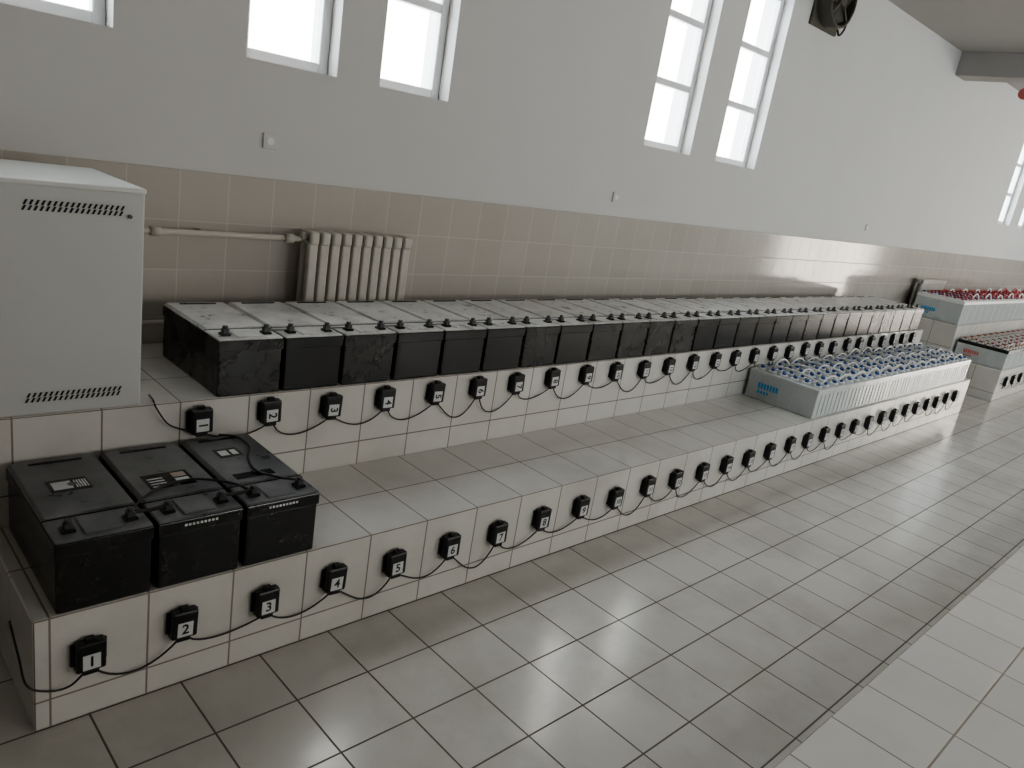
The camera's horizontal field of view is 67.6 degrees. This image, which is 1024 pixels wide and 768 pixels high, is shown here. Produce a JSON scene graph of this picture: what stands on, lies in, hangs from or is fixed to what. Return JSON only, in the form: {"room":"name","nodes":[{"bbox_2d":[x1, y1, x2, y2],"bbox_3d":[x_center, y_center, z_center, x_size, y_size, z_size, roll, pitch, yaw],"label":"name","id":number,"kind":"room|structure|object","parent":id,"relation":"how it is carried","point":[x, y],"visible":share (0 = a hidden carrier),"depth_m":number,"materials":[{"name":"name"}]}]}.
{"room":"battery room","nodes":[
{"label":"battery room","id":0,"kind":"room"},
{"bbox_2d":[0,0,1023,260],"bbox_3d":[2.263,-1.606,6.501,18.500,3.430,0.240,-7,23,-44],"label":"wall","id":1,"kind":"structure","parent":0,"point":[544,104],"depth_m":4.34,"materials":[{"name":"paint"}]},
{"bbox_2d":[0,0,105,25],"bbox_3d":[-1.566,-1.865,2.467,0.470,1.225,0.050,-7,23,-44],"label":"window","id":2,"kind":"structure","parent":1,"relation":"in","point":[96,12],"depth_m":2.70,"materials":[{"name":"plastic"}]},
{"bbox_2d":[142,226,301,325],"bbox_3d":[-2.036,-0.326,2.452,2.918,0.470,0.105,-7,23,-44],"label":"pipe","id":3,"kind":"object","parent":1,"relation":"attached to","point":[152,230],"visible":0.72,"depth_m":3.09,"materials":[{"name":"metal"}]},
{"bbox_2d":[262,132,277,149],"bbox_3d":[-1.024,-1.028,3.242,0.064,0.064,0.011,-7,23,-44],"label":"wall socket","id":4,"kind":"object","parent":1,"relation":"attached to","point":[269,140],"visible":1,"depth_m":3.24,"materials":[{"name":"paint"}]},
{"bbox_2d":[246,0,332,74],"bbox_3d":[-0.893,-1.943,3.115,0.415,1.225,0.050,-7,23,-44],"label":"window","id":5,"kind":"structure","parent":1,"relation":"in","point":[320,64],"depth_m":3.33,"materials":[{"name":"plastic"}]},
{"bbox_2d":[296,229,411,301],"bbox_3d":[-0.765,-0.468,3.655,0.596,0.510,0.135,-7,23,-44],"label":"radiator","id":6,"kind":"object","parent":1,"relation":"attached to","point":[335,266],"visible":0.56,"depth_m":3.56,"materials":[{"name":"metal"}]},
{"bbox_2d":[380,0,449,98],"bbox_3d":[-0.437,-1.996,3.553,0.405,1.225,0.050,-7,23,-44],"label":"window","id":7,"kind":"structure","parent":1,"relation":"in","point":[440,8],"depth_m":3.74,"materials":[{"name":"plastic"}]},
{"bbox_2d":[0,149,1023,343],"bbox_3d":[2.186,-0.606,6.700,18.500,1.400,0.012,-7,23,-44],"label":"wall tiles","id":8,"kind":"structure","parent":1,"relation":"attached to","point":[460,250],"depth_m":4.26,"materials":[{"name":"beige tile"}]},
{"bbox_2d":[644,0,712,152],"bbox_3d":[1.062,-2.169,4.996,0.530,1.225,0.050,-7,23,-44],"label":"window","id":9,"kind":"structure","parent":1,"relation":"in","point":[700,26],"depth_m":5.13,"materials":[{"name":"plastic"}]},
{"bbox_2d":[715,0,784,166],"bbox_3d":[1.690,-2.242,5.600,0.560,1.225,0.050,-7,23,-44],"label":"window","id":10,"kind":"structure","parent":1,"relation":"in","point":[765,54],"depth_m":5.72,"materials":[{"name":"plastic"}]},
{"bbox_2d":[809,0,857,36],"bbox_3d":[2.509,-2.931,5.852,0.538,0.440,0.136,-7,23,-44],"label":"exhaust fan","id":11,"kind":"object","parent":1,"relation":"attached to","point":[829,16],"visible":1,"depth_m":5.81,"materials":[{"name":"metal"}]},
{"bbox_2d":[908,278,946,305],"bbox_3d":[4.975,-1.076,9.205,0.841,0.390,0.135,-7,23,-44],"label":"radiator","id":12,"kind":"object","parent":1,"relation":"attached to","point":[921,284],"visible":0.48,"depth_m":8.97,"materials":[{"name":"metal"}]},
{"bbox_2d":[998,149,1023,224],"bbox_3d":[6.918,-2.847,10.631,0.600,1.225,0.050,-7,23,-44],"label":"window","id":13,"kind":"structure","parent":1,"relation":"in","point":[1020,164],"depth_m":10.83,"materials":[{"name":"plastic"}]},
{"bbox_2d":[0,390,1023,767],"bbox_3d":[4.664,1.295,4.354,18.980,0.100,8.160,-7,23,-44],"label":"floor","id":14,"kind":"structure","parent":0,"point":[724,630],"depth_m":2.84,"materials":[{"name":"tile"}]},
{"bbox_2d":[0,328,969,730],"bbox_3d":[1.063,0.097,4.949,8.150,0.690,1.238,-7,23,-44],"label":"platform","id":15,"kind":"object","parent":14,"relation":"on","point":[384,483],"visible":0.54,"depth_m":3.05,"materials":[{"name":"tile"}]},
{"bbox_2d":[0,159,146,417],"bbox_3d":[-1.598,-0.311,2.334,0.728,0.695,0.536,-7,23,-44],"label":"metal cabinet","id":16,"kind":"object","parent":15,"relation":"on","point":[72,237],"visible":1,"depth_m":2.27,"materials":[{"name":"metal"}]},
{"bbox_2d":[6,453,153,613],"bbox_3d":[-1.250,0.395,2.199,0.243,0.245,0.520,-7,23,-44],"label":"battery","id":17,"kind":"object","parent":15,"relation":"on","point":[81,535],"visible":1,"depth_m":2.07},
{"bbox_2d":[70,634,106,675],"bbox_3d":[-1.133,0.727,2.055,0.090,0.110,0.036,-7,23,-44],"label":"monitor","id":18,"kind":"object","parent":15,"relation":"attached to","point":[89,654],"visible":1,"depth_m":2.04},
{"bbox_2d":[99,443,242,587],"bbox_3d":[-1.068,0.374,2.373,0.243,0.245,0.521,-7,23,-44],"label":"battery","id":19,"kind":"object","parent":15,"relation":"on","point":[197,530],"visible":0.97,"depth_m":2.24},
{"bbox_2d":[165,604,198,642],"bbox_3d":[-0.954,0.694,2.222,0.092,0.111,0.036,-7,23,-44],"label":"monitor","id":20,"kind":"object","parent":15,"relation":"attached to","point":[181,623],"visible":1,"depth_m":2.21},
{"bbox_2d":[186,405,212,436],"bbox_3d":[-1.075,0.127,2.645,0.090,0.110,0.036,-8,24,-43],"label":"monitor","id":21,"kind":"object","parent":15,"relation":"attached to","point":[199,420],"visible":1,"depth_m":2.63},
{"bbox_2d":[163,302,283,396],"bbox_3d":[-1.106,-0.158,2.901,0.243,0.245,0.520,-7,23,-44],"label":"battery","id":22,"kind":"object","parent":15,"relation":"on","point":[223,349],"visible":1,"depth_m":2.77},
{"bbox_2d":[180,433,319,565],"bbox_3d":[-0.887,0.353,2.548,0.243,0.245,0.521,-7,23,-44],"label":"battery","id":23,"kind":"object","parent":15,"relation":"on","point":[278,520],"visible":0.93,"depth_m":2.42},
{"bbox_2d":[133,434,295,512],"bbox_3d":[-1.009,0.261,2.408,0.511,0.016,0.452,-7,23,-44],"label":"lead","id":24,"kind":"object","parent":23,"relation":"on","point":[247,489],"visible":0.99,"depth_m":2.33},
{"bbox_2d":[250,584,279,618],"bbox_3d":[-0.771,0.682,2.402,0.090,0.110,0.036,-7,23,-44],"label":"monitor","id":25,"kind":"object","parent":15,"relation":"attached to","point":[265,600],"visible":1,"depth_m":2.38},
{"bbox_2d":[257,396,281,426],"bbox_3d":[-0.890,0.100,2.820,0.090,0.110,0.036,-8,24,-43],"label":"monitor","id":26,"kind":"object","parent":15,"relation":"attached to","point":[269,409],"visible":1,"depth_m":2.80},
{"bbox_2d":[227,302,343,390],"bbox_3d":[-0.926,-0.178,3.074,0.243,0.245,0.520,-7,23,-44],"label":"battery","id":27,"kind":"object","parent":15,"relation":"on","point":[310,353],"visible":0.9,"depth_m":2.93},
{"bbox_2d":[319,392,342,419],"bbox_3d":[-0.706,0.086,3.001,0.092,0.111,0.036,-7,23,-44],"label":"monitor","id":28,"kind":"object","parent":15,"relation":"attached to","point":[330,408],"visible":1,"depth_m":2.98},
{"bbox_2d":[320,562,347,594],"bbox_3d":[-0.594,0.652,2.568,0.093,0.111,0.036,-7,23,-44],"label":"monitor","id":29,"kind":"object","parent":15,"relation":"attached to","point":[333,578],"visible":1,"depth_m":2.55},
{"bbox_2d":[284,301,396,384],"bbox_3d":[-0.747,-0.199,3.246,0.243,0.245,0.520,-7,23,-44],"label":"battery","id":30,"kind":"object","parent":15,"relation":"on","point":[366,353],"visible":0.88,"depth_m":3.10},
{"bbox_2d":[270,306,911,330],"bbox_3d":[1.471,-0.469,5.070,6.597,0.003,0.010,-7,23,-44],"label":"strap","id":31,"kind":"object","parent":30,"relation":"attached to","point":[910,306],"visible":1,"depth_m":3.51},
{"bbox_2d":[374,385,395,411],"bbox_3d":[-0.522,0.059,3.175,0.090,0.110,0.036,-6,22,-44],"label":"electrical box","id":32,"kind":"object","parent":15,"relation":"attached to","point":[384,397],"visible":1,"depth_m":3.16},
{"bbox_2d":[334,301,443,379],"bbox_3d":[-0.567,-0.220,3.419,0.243,0.245,0.520,-7,23,-44],"label":"battery","id":33,"kind":"object","parent":15,"relation":"on","point":[416,350],"visible":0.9,"depth_m":3.27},
{"bbox_2d":[382,548,406,578],"bbox_3d":[-0.417,0.642,2.743,0.090,0.110,0.036,-9,24,-43],"label":"electrical box","id":34,"kind":"object","parent":15,"relation":"attached to","point":[394,562],"visible":1,"depth_m":2.72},
{"bbox_2d":[382,300,486,374],"bbox_3d":[-0.388,-0.241,3.592,0.243,0.245,0.520,-7,23,-44],"label":"battery","id":35,"kind":"object","parent":15,"relation":"on","point":[462,343],"visible":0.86,"depth_m":3.45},
{"bbox_2d":[425,380,445,405],"bbox_3d":[-0.333,0.038,3.358,0.093,0.111,0.036,-7,23,-44],"label":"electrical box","id":36,"kind":"object","parent":15,"relation":"attached to","point":[435,391],"visible":1,"depth_m":3.34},
{"bbox_2d":[438,532,460,560],"bbox_3d":[-0.235,0.617,2.917,0.090,0.110,0.036,-6,22,-44],"label":"electrical box","id":37,"kind":"object","parent":15,"relation":"attached to","point":[449,545],"visible":1,"depth_m":2.90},
{"bbox_2d":[423,300,525,370],"bbox_3d":[-0.208,-0.261,3.764,0.243,0.245,0.520,-7,23,-44],"label":"battery","id":38,"kind":"object","parent":15,"relation":"on","point":[502,344],"visible":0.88,"depth_m":3.62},
{"bbox_2d":[468,375,487,399],"bbox_3d":[-0.153,0.016,3.530,0.090,0.110,0.036,-6,23,-44],"label":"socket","id":39,"kind":"object","parent":15,"relation":"attached to","point":[477,387],"visible":1,"depth_m":3.51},
{"bbox_2d":[8,402,952,692],"bbox_3d":[1.425,0.485,4.534,7.452,0.160,0.237,-6,22,-42],"label":"cable","id":40,"kind":"object","parent":15,"relation":"attached to","point":[382,587],"visible":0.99,"depth_m":2.64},
{"bbox_2d":[487,520,508,546],"bbox_3d":[-0.055,0.603,3.094,0.090,0.110,0.036,-7,23,-44],"label":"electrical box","id":41,"kind":"object","parent":15,"relation":"attached to","point":[497,532],"visible":1,"depth_m":3.07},
{"bbox_2d":[462,300,560,367],"bbox_3d":[-0.029,-0.282,3.937,0.243,0.245,0.520,-7,23,-44],"label":"battery","id":42,"kind":"object","parent":15,"relation":"on","point":[539,342],"visible":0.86,"depth_m":3.79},
{"bbox_2d":[507,372,524,394],"bbox_3d":[0.024,-0.003,3.701,0.092,0.111,0.036,-7,23,-44],"label":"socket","id":43,"kind":"object","parent":15,"relation":"attached to","point":[516,381],"visible":1,"depth_m":3.68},
{"bbox_2d":[148,345,898,436],"bbox_3d":[1.304,-0.148,5.006,7.051,0.226,0.108,-7,23,-44],"label":"cable","id":44,"kind":"object","parent":15,"relation":"attached to","point":[150,396],"visible":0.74,"depth_m":3.49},
{"bbox_2d":[531,506,551,531],"bbox_3d":[0.129,0.574,3.266,0.093,0.111,0.036,-7,23,-44],"label":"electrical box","id":45,"kind":"object","parent":15,"relation":"attached to","point":[541,516],"visible":1,"depth_m":3.25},
{"bbox_2d":[496,299,592,363],"bbox_3d":[0.151,-0.303,4.110,0.243,0.245,0.520,-7,23,-44],"label":"battery","id":46,"kind":"object","parent":15,"relation":"on","point":[574,336],"visible":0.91,"depth_m":3.97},
{"bbox_2d":[544,367,560,388],"bbox_3d":[0.208,-0.030,3.876,0.092,0.111,0.036,-7,23,-44],"label":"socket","id":47,"kind":"object","parent":15,"relation":"attached to","point":[552,376],"visible":1,"depth_m":3.86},
{"bbox_2d":[529,299,622,360],"bbox_3d":[0.330,-0.324,4.283,0.243,0.245,0.520,-7,23,-44],"label":"battery","id":48,"kind":"object","parent":15,"relation":"on","point":[604,336],"visible":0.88,"depth_m":4.14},
{"bbox_2d":[571,495,590,518],"bbox_3d":[0.313,0.553,3.444,0.090,0.110,0.036,-6,22,-44],"label":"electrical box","id":49,"kind":"object","parent":15,"relation":"attached to","point":[580,507],"visible":1,"depth_m":3.42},
{"bbox_2d":[578,364,594,384],"bbox_3d":[0.397,-0.051,4.058,0.090,0.110,0.036,-6,22,-44],"label":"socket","id":50,"kind":"object","parent":15,"relation":"attached to","point":[586,372],"visible":1,"depth_m":4.04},
{"bbox_2d":[559,299,649,358],"bbox_3d":[0.510,-0.344,4.455,0.243,0.245,0.520,-7,23,-44],"label":"battery","id":51,"kind":"object","parent":15,"relation":"on","point":[632,336],"visible":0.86,"depth_m":4.31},
{"bbox_2d":[606,486,624,509],"bbox_3d":[0.493,0.539,3.620,0.092,0.111,0.036,-7,23,-44],"label":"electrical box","id":52,"kind":"object","parent":15,"relation":"attached to","point":[615,496],"visible":1,"depth_m":3.60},
{"bbox_2d":[608,362,623,381],"bbox_3d":[0.578,-0.069,4.234,0.090,0.110,0.036,-6,22,-44],"label":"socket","id":53,"kind":"object","parent":15,"relation":"attached to","point":[615,372],"visible":1,"depth_m":4.21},
{"bbox_2d":[586,298,674,355],"bbox_3d":[0.689,-0.365,4.628,0.243,0.245,0.520,-7,23,-44],"label":"battery","id":54,"kind":"object","parent":15,"relation":"on","point":[658,335],"visible":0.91,"depth_m":4.48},
{"bbox_2d":[637,360,651,378],"bbox_3d":[0.766,-0.084,4.417,0.090,0.110,0.036,-6,22,-44],"label":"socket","id":55,"kind":"object","parent":15,"relation":"attached to","point":[643,371],"visible":1,"depth_m":4.40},
{"bbox_2d":[639,475,656,496],"bbox_3d":[0.677,0.505,3.792,0.090,0.110,0.036,-4,21,-44],"label":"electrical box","id":56,"kind":"object","parent":15,"relation":"attached to","point":[647,486],"visible":1,"depth_m":3.77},
{"bbox_2d":[612,298,697,352],"bbox_3d":[0.869,-0.386,4.801,0.243,0.245,0.520,-7,23,-44],"label":"battery","id":57,"kind":"object","parent":15,"relation":"on","point":[683,331],"visible":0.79,"depth_m":4.66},
{"bbox_2d":[662,357,675,374],"bbox_3d":[0.944,-0.107,4.587,0.090,0.110,0.036,-5,21,-44],"label":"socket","id":58,"kind":"object","parent":15,"relation":"attached to","point":[669,364],"visible":1,"depth_m":4.57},
{"bbox_2d":[668,468,683,489],"bbox_3d":[0.853,0.492,3.964,0.092,0.111,0.036,-7,23,-44],"label":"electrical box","id":59,"kind":"object","parent":15,"relation":"attached to","point":[676,477],"visible":1,"depth_m":3.94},
{"bbox_2d":[636,298,719,350],"bbox_3d":[1.048,-0.407,4.974,0.243,0.245,0.520,-7,23,-44],"label":"battery","id":60,"kind":"object","parent":15,"relation":"on","point":[705,331],"visible":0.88,"depth_m":4.83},
{"bbox_2d":[686,354,699,371],"bbox_3d":[1.131,-0.133,4.765,0.090,0.110,0.036,-5,21,-44],"label":"monitor","id":61,"kind":"object","parent":15,"relation":"attached to","point":[693,360],"visible":1,"depth_m":4.74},
{"bbox_2d":[658,298,739,348],"bbox_3d":[1.228,-0.427,5.146,0.243,0.245,0.520,-7,23,-44],"label":"battery","id":62,"kind":"object","parent":15,"relation":"on","point":[726,329],"visible":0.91,"depth_m":5.00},
{"bbox_2d":[695,462,709,481],"bbox_3d":[1.035,0.476,4.142,0.093,0.111,0.036,-7,23,-44],"label":"monitor","id":63,"kind":"object","parent":15,"relation":"attached to","point":[702,471],"visible":1,"depth_m":4.12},
{"bbox_2d":[709,352,721,368],"bbox_3d":[1.319,-0.153,4.947,0.090,0.110,0.036,-6,22,-44],"label":"monitor","id":64,"kind":"object","parent":15,"relation":"attached to","point":[715,359],"visible":1,"depth_m":4.93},
{"bbox_2d":[679,298,758,346],"bbox_3d":[1.407,-0.448,5.319,0.243,0.245,0.520,-7,23,-44],"label":"battery","id":65,"kind":"object","parent":15,"relation":"on","point":[746,327],"visible":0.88,"depth_m":5.17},
{"bbox_2d":[719,455,733,474],"bbox_3d":[1.212,0.454,4.311,0.090,0.110,0.036,-8,24,-43],"label":"monitor","id":66,"kind":"object","parent":15,"relation":"attached to","point":[726,464],"visible":1,"depth_m":4.29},
{"bbox_2d":[729,350,741,365],"bbox_3d":[1.498,-0.175,5.119,0.090,0.110,0.036,-5,22,-44],"label":"monitor","id":67,"kind":"object","parent":15,"relation":"attached to","point":[735,356],"visible":1,"depth_m":5.10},
{"bbox_2d":[700,298,776,344],"bbox_3d":[1.587,-0.469,5.492,0.243,0.245,0.520,-7,23,-44],"label":"battery","id":68,"kind":"object","parent":15,"relation":"on","point":[763,330],"visible":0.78,"depth_m":5.35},
{"bbox_2d":[742,449,755,467],"bbox_3d":[1.390,0.436,4.484,0.092,0.111,0.036,-7,23,-44],"label":"monitor","id":69,"kind":"object","parent":15,"relation":"attached to","point":[748,457],"visible":1,"depth_m":4.46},
{"bbox_2d":[717,297,792,343],"bbox_3d":[1.766,-0.490,5.665,0.243,0.245,0.520,-7,23,-44],"label":"battery","id":70,"kind":"object","parent":15,"relation":"on","point":[780,329],"visible":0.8,"depth_m":5.52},
{"bbox_2d":[763,442,776,460],"bbox_3d":[1.573,0.409,4.657,0.093,0.111,0.036,-7,23,-44],"label":"monitor","id":71,"kind":"object","parent":15,"relation":"attached to","point":[769,451],"visible":1,"depth_m":4.64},
{"bbox_2d":[734,297,808,341],"bbox_3d":[1.946,-0.511,5.838,0.243,0.245,0.520,-7,23,-44],"label":"battery","id":72,"kind":"object","parent":15,"relation":"on","point":[796,328],"visible":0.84,"depth_m":5.69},
{"bbox_2d":[750,297,822,340],"bbox_3d":[2.126,-0.531,6.010,0.243,0.245,0.520,-7,23,-44],"label":"battery","id":73,"kind":"object","parent":15,"relation":"on","point":[812,323],"visible":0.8,"depth_m":5.87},
{"bbox_2d":[745,364,834,418],"bbox_3d":[1.903,0.024,5.235,0.252,0.255,0.506,-7,23,-44],"label":"battery","id":74,"kind":"object","parent":15,"relation":"on","point":[803,396],"visible":1,"depth_m":5.14,"materials":[{"name":"white plastic"}]},
{"bbox_2d":[784,436,796,453],"bbox_3d":[1.763,0.384,4.839,0.092,0.111,0.036,-7,23,-44],"label":"monitor","id":75,"kind":"object","parent":15,"relation":"attached to","point":[790,443],"visible":1,"depth_m":4.82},
{"bbox_2d":[766,297,836,338],"bbox_3d":[2.305,-0.552,6.183,0.243,0.245,0.520,-7,23,-44],"label":"battery","id":76,"kind":"object","parent":15,"relation":"on","point":[826,323],"visible":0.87,"depth_m":6.04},
{"bbox_2d":[801,432,813,448],"bbox_3d":[1.937,0.367,5.007,0.090,0.110,0.036,-8,23,-43],"label":"monitor","id":77,"kind":"object","parent":15,"relation":"attached to","point":[807,439],"visible":1,"depth_m":4.99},
{"bbox_2d":[772,361,850,414],"bbox_3d":[2.082,0.003,5.408,0.252,0.255,0.506,-7,23,-44],"label":"battery","id":78,"kind":"object","parent":15,"relation":"on","point":[840,394],"visible":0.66,"depth_m":5.28,"materials":[{"name":"white plastic"}]},
{"bbox_2d":[774,342,962,384],"bbox_3d":[3.016,-0.209,6.223,3.006,0.079,0.372,-7,23,-44],"label":"hoses","id":79,"kind":"object","parent":78,"relation":"attached to","point":[905,357],"visible":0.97,"depth_m":6.01,"materials":[{"name":"white plastic"}]},
{"bbox_2d":[781,297,849,337],"bbox_3d":[2.485,-0.573,6.356,0.243,0.245,0.520,-7,23,-44],"label":"battery","id":80,"kind":"object","parent":15,"relation":"on","point":[839,324],"visible":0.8,"depth_m":6.21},
{"bbox_2d":[791,360,864,410],"bbox_3d":[2.261,-0.018,5.581,0.252,0.255,0.506,-7,23,-44],"label":"battery","id":81,"kind":"object","parent":15,"relation":"on","point":[854,393],"visible":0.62,"depth_m":5.45,"materials":[{"name":"white plastic"}]},
{"bbox_2d":[796,297,861,336],"bbox_3d":[2.664,-0.594,6.529,0.243,0.245,0.520,-7,23,-44],"label":"battery","id":82,"kind":"object","parent":15,"relation":"on","point":[850,329],"visible":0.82,"depth_m":6.38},
{"bbox_2d":[809,297,873,334],"bbox_3d":[2.844,-0.615,6.701,0.243,0.245,0.520,-7,23,-44],"label":"battery","id":83,"kind":"object","parent":15,"relation":"on","point":[864,322],"visible":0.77,"depth_m":6.56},
{"bbox_2d":[806,357,878,406],"bbox_3d":[2.441,-0.038,5.754,0.252,0.255,0.506,-7,23,-44],"label":"battery","id":84,"kind":"object","parent":15,"relation":"on","point":[868,390],"visible":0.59,"depth_m":5.63,"materials":[{"name":"white plastic"}]},
{"bbox_2d":[822,296,884,333],"bbox_3d":[3.023,-0.635,6.874,0.243,0.245,0.520,-7,23,-44],"label":"battery","id":85,"kind":"object","parent":15,"relation":"on","point":[876,319],"visible":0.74,"depth_m":6.73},
{"bbox_2d":[820,355,890,403],"bbox_3d":[2.621,-0.059,5.926,0.252,0.255,0.506,-7,23,-44],"label":"battery","id":86,"kind":"object","parent":15,"relation":"on","point":[883,382],"visible":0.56,"depth_m":5.80,"materials":[{"name":"white plastic"}]},
{"bbox_2d":[832,296,894,332],"bbox_3d":[3.203,-0.656,7.047,0.243,0.245,0.520,-7,23,-44],"label":"battery","id":87,"kind":"object","parent":15,"relation":"on","point":[886,321],"visible":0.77,"depth_m":6.91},
{"bbox_2d":[835,354,902,399],"bbox_3d":[2.800,-0.080,6.099,0.252,0.255,0.506,-7,23,-44],"label":"battery","id":88,"kind":"object","parent":15,"relation":"on","point":[896,377],"visible":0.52,"depth_m":5.97,"materials":[{"name":"white plastic"}]},
{"bbox_2d":[843,296,905,331],"bbox_3d":[3.382,-0.677,7.220,0.243,0.245,0.520,-7,23,-44],"label":"battery","id":89,"kind":"object","parent":15,"relation":"on","point":[897,318],"visible":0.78,"depth_m":7.08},
{"bbox_2d":[848,352,914,396],"bbox_3d":[2.980,-0.101,6.272,0.252,0.255,0.506,-7,23,-44],"label":"battery","id":90,"kind":"object","parent":15,"relation":"on","point":[908,374],"visible":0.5,"depth_m":6.14,"materials":[{"name":"white plastic"}]},
{"bbox_2d":[854,296,914,330],"bbox_3d":[3.562,-0.698,7.392,0.243,0.245,0.520,-7,23,-44],"label":"battery","id":91,"kind":"object","parent":15,"relation":"on","point":[906,320],"visible":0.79,"depth_m":7.25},
{"bbox_2d":[858,351,924,393],"bbox_3d":[3.159,-0.121,6.445,0.252,0.255,0.506,-7,23,-44],"label":"battery","id":92,"kind":"object","parent":15,"relation":"on","point":[917,377],"visible":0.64,"depth_m":6.32,"materials":[{"name":"white plastic"}]},
{"bbox_2d":[865,296,923,329],"bbox_3d":[3.741,-0.718,7.565,0.243,0.245,0.520,-7,23,-44],"label":"battery","id":93,"kind":"object","parent":15,"relation":"on","point":[916,317],"visible":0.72,"depth_m":7.42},
{"bbox_2d":[872,349,934,391],"bbox_3d":[3.339,-0.142,6.617,0.252,0.255,0.506,-7,23,-44],"label":"battery","id":94,"kind":"object","parent":15,"relation":"on","point":[929,370],"visible":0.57,"depth_m":6.49,"materials":[{"name":"white plastic"}]},
{"bbox_2d":[883,348,944,388],"bbox_3d":[3.518,-0.163,6.790,0.252,0.255,0.506,-7,23,-44],"label":"battery","id":95,"kind":"object","parent":15,"relation":"on","point":[939,367],"visible":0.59,"depth_m":6.67,"materials":[{"name":"white plastic"}]},
{"bbox_2d":[894,346,953,385],"bbox_3d":[3.698,-0.184,6.963,0.252,0.255,0.506,-7,23,-44],"label":"battery","id":96,"kind":"object","parent":15,"relation":"on","point":[947,370],"visible":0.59,"depth_m":6.83,"materials":[{"name":"white plastic"}]},
{"bbox_2d":[902,345,962,383],"bbox_3d":[3.877,-0.204,7.136,0.252,0.255,0.506,-7,23,-44],"label":"battery","id":97,"kind":"object","parent":15,"relation":"on","point":[957,364],"visible":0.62,"depth_m":7.01,"materials":[{"name":"white plastic"}]},
{"bbox_2d":[913,344,970,381],"bbox_3d":[4.057,-0.225,7.308,0.252,0.255,0.506,-7,23,-44],"label":"battery","id":98,"kind":"object","parent":15,"relation":"on","point":[964,367],"visible":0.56,"depth_m":7.18,"materials":[{"name":"white plastic"}]},
{"bbox_2d":[774,545,1023,767],"bbox_3d":[3.508,1.076,4.081,7.900,0.100,1.220,-7,23,-44],"label":"plinth","id":99,"kind":"object","parent":14,"relation":"on","point":[954,698],"visible":1,"depth_m":2.65,"materials":[{"name":"tile"}]},
{"bbox_2d":[918,316,1023,400],"bbox_3d":[6.510,-0.533,10.190,4.880,0.690,1.238,-7,23,-44],"label":"platform","id":100,"kind":"object","parent":14,"relation":"on","point":[985,381],"visible":0.34,"depth_m":8.48,"materials":[{"name":"tile"}]},
{"bbox_2d":[914,290,971,324],"bbox_3d":[4.861,-0.887,8.650,0.252,0.315,0.506,-7,23,-44],"label":"battery","id":101,"kind":"object","parent":100,"relation":"on","point":[937,306],"visible":0.96,"depth_m":8.55,"materials":[{"name":"white plastic"}]},
{"bbox_2d":[929,290,977,323],"bbox_3d":[5.041,-0.908,8.823,0.252,0.315,0.506,-7,23,-44],"label":"battery","id":102,"kind":"object","parent":100,"relation":"on","point":[974,304],"visible":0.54,"depth_m":8.68,"materials":[{"name":"white plastic"}]},
{"bbox_2d":[937,290,984,323],"bbox_3d":[5.221,-0.929,8.996,0.252,0.315,0.506,-7,23,-44],"label":"battery","id":103,"kind":"object","parent":100,"relation":"on","point":[979,307],"visible":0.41,"depth_m":8.84,"materials":[{"name":"white plastic"}]},
{"bbox_2d":[944,290,990,322],"bbox_3d":[5.400,-0.949,9.168,0.252,0.315,0.506,-7,23,-44],"label":"battery","id":104,"kind":"object","parent":100,"relation":"on","point":[987,303],"visible":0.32,"depth_m":9.02,"materials":[{"name":"white plastic"}]},
{"bbox_2d":[952,290,996,321],"bbox_3d":[5.580,-0.970,9.341,0.252,0.315,0.506,-7,23,-44],"label":"battery","id":105,"kind":"object","parent":100,"relation":"on","point":[993,303],"visible":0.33,"depth_m":9.19,"materials":[{"name":"white plastic"}]},
{"bbox_2d":[958,290,1002,321],"bbox_3d":[5.759,-0.991,9.514,0.252,0.315,0.506,-7,23,-44],"label":"battery","id":106,"kind":"object","parent":100,"relation":"on","point":[999,302],"visible":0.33,"depth_m":9.36,"materials":[{"name":"white plastic"}]},
{"bbox_2d":[954,336,1014,369],"bbox_3d":[5.178,-0.360,8.385,0.252,0.265,0.506,-7,23,-44],"label":"battery","id":107,"kind":"object","parent":100,"relation":"on","point":[996,356],"visible":0.98,"depth_m":8.29,"materials":[{"name":"white plastic"}]},
{"bbox_2d":[965,290,1007,320],"bbox_3d":[5.939,-1.012,9.687,0.252,0.315,0.506,-7,23,-44],"label":"battery","id":108,"kind":"object","parent":100,"relation":"on","point":[1004,303],"visible":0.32,"depth_m":9.53,"materials":[{"name":"white plastic"}]},
{"bbox_2d":[969,290,1012,320],"bbox_3d":[6.118,-1.032,9.859,0.252,0.315,0.506,-7,23,-44],"label":"battery","id":109,"kind":"object","parent":100,"relation":"on","point":[1009,304],"visible":0.26,"depth_m":9.71,"materials":[{"name":"white plastic"}]},
{"bbox_2d":[970,335,1020,367],"bbox_3d":[5.357,-0.380,8.558,0.252,0.265,0.506,-7,23,-44],"label":"battery","id":110,"kind":"object","parent":100,"relation":"on","point":[1017,350],"visible":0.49,"depth_m":8.44,"materials":[{"name":"white plastic"}]},
{"bbox_2d":[941,288,1023,347],"bbox_3d":[6.621,-0.917,9.895,4.259,0.486,0.824,-7,23,-44],"label":"hoses","id":111,"kind":"object","parent":110,"relation":"on","point":[969,293],"visible":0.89,"depth_m":9.21,"materials":[{"name":"white plastic"}]},
{"bbox_2d":[977,335,1023,366],"bbox_3d":[5.537,-0.401,8.730,0.252,0.265,0.506,-7,23,-44],"label":"battery","id":112,"kind":"object","parent":100,"relation":"on","point":[1021,354],"visible":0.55,"depth_m":8.61,"materials":[{"name":"white plastic"}]},
{"bbox_2d":[889,0,1023,90],"bbox_3d":[5.227,-2.047,3.367,18.980,0.100,8.160,-7,23,-44],"label":"ceiling","id":113,"kind":"structure","parent":0,"point":[997,26],"depth_m":6.73,"materials":[{"name":"paint"}]},
{"bbox_2d":[955,52,1023,82],"bbox_3d":[7.333,-2.138,5.466,0.300,0.230,7.680,-7,23,-44],"label":"ceiling beam","id":114,"kind":"structure","parent":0,"point":[972,66],"depth_m":7.74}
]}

